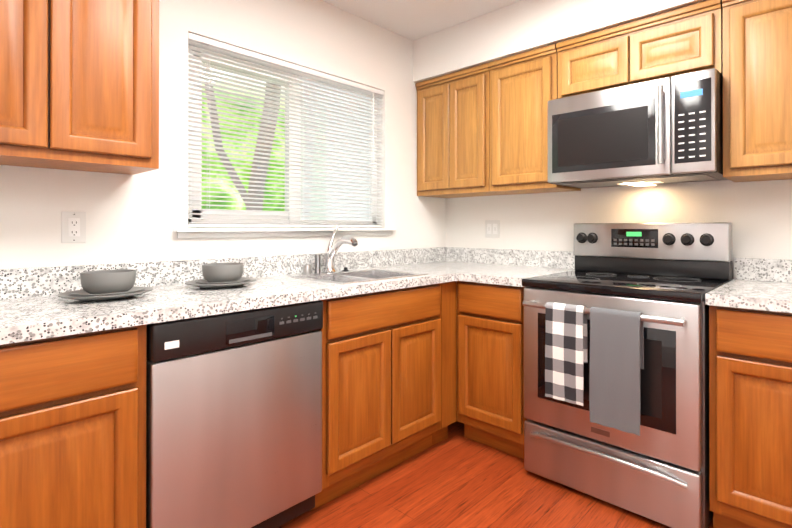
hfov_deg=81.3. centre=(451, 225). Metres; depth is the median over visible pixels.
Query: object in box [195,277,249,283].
plate
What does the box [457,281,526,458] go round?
base cabinet
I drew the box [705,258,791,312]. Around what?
countertop
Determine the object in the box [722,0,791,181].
upper cabinet
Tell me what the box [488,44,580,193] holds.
upper cabinet
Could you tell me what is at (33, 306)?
countertop
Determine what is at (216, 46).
window blinds
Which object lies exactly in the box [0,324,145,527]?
base cabinet
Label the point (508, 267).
countertop
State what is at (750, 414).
base cabinet
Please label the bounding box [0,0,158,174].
upper cabinet
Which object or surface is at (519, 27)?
soffit
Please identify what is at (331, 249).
faucet
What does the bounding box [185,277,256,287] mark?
plate
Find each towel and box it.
[545,302,587,405]
[589,307,643,435]
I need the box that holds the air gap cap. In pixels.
[303,264,311,273]
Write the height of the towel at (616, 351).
0.460 m
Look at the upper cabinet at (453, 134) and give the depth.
2.86 m
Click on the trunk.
(250, 179)
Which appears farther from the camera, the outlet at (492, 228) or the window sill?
the outlet at (492, 228)
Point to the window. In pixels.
(268, 213)
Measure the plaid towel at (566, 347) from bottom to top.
0.405 m
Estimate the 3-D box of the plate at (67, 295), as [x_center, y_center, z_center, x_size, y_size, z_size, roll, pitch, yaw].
[-1.183,0.236,1.574,0.262,0.022,0.262,0,0,40]
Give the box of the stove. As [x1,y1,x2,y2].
[522,223,732,527]
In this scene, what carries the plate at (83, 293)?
on the plate at (67, 295)
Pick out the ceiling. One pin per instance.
(412, 20)
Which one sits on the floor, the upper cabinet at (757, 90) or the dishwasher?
the dishwasher
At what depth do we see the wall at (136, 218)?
2.05 m
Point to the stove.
(664, 278)
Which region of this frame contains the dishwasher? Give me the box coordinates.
[146,300,322,527]
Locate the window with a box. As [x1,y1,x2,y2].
[188,44,376,224]
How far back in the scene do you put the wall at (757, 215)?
2.47 m
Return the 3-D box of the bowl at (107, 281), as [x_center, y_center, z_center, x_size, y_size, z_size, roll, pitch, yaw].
[-1.179,0.195,1.576,0.156,0.077,0.156,0,0,40]
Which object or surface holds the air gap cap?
on the countertop at (33, 306)
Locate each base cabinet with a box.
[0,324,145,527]
[310,283,440,510]
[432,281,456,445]
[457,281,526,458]
[709,305,791,527]
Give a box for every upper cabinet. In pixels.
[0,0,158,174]
[415,63,512,197]
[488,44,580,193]
[556,0,722,98]
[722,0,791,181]
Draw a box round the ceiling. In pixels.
[321,0,521,40]
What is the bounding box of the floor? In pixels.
[278,421,712,527]
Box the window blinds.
[188,33,383,227]
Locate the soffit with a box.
[413,0,705,82]
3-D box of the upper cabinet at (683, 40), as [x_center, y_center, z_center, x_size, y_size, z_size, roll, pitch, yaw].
[0.942,-0.806,2.284,0.758,0.318,0.318,0,0,40]
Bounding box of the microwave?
[548,68,727,187]
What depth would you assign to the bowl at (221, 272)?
1.83 m
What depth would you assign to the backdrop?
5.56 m
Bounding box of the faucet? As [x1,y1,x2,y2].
[323,225,357,272]
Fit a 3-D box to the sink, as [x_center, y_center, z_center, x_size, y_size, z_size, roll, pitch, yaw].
[-0.454,0.332,2.295,0.425,0.172,0.530,0,0,40]
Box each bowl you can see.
[80,269,136,293]
[202,263,243,282]
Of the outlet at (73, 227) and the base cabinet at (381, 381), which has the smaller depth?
the outlet at (73, 227)
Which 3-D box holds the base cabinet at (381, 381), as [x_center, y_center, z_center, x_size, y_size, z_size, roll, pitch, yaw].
[-0.506,0.728,2.287,0.618,0.872,0.727,0,0,40]
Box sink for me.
[290,269,425,283]
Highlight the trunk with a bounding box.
[202,66,280,209]
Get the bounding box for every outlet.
[61,211,85,242]
[485,220,499,237]
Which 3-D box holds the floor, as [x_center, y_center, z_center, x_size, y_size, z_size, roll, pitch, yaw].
[-0.015,1.209,0.482,3.980,0.100,4.580,0,0,40]
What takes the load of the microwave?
attached to the upper cabinet at (683, 40)
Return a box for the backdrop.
[202,68,284,210]
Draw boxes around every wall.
[0,0,445,268]
[446,179,791,280]
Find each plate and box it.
[57,286,152,300]
[70,286,144,296]
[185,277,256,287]
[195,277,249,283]
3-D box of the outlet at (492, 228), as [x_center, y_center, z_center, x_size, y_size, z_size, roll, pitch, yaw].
[0.274,0.019,3.050,0.116,0.116,0.009,0,0,40]
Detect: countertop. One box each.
[0,248,483,344]
[416,247,463,250]
[460,248,574,286]
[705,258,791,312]
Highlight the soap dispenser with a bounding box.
[314,254,320,272]
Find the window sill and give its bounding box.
[173,228,396,237]
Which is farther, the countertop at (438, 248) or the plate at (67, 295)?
the countertop at (438, 248)
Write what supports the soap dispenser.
on the countertop at (33, 306)

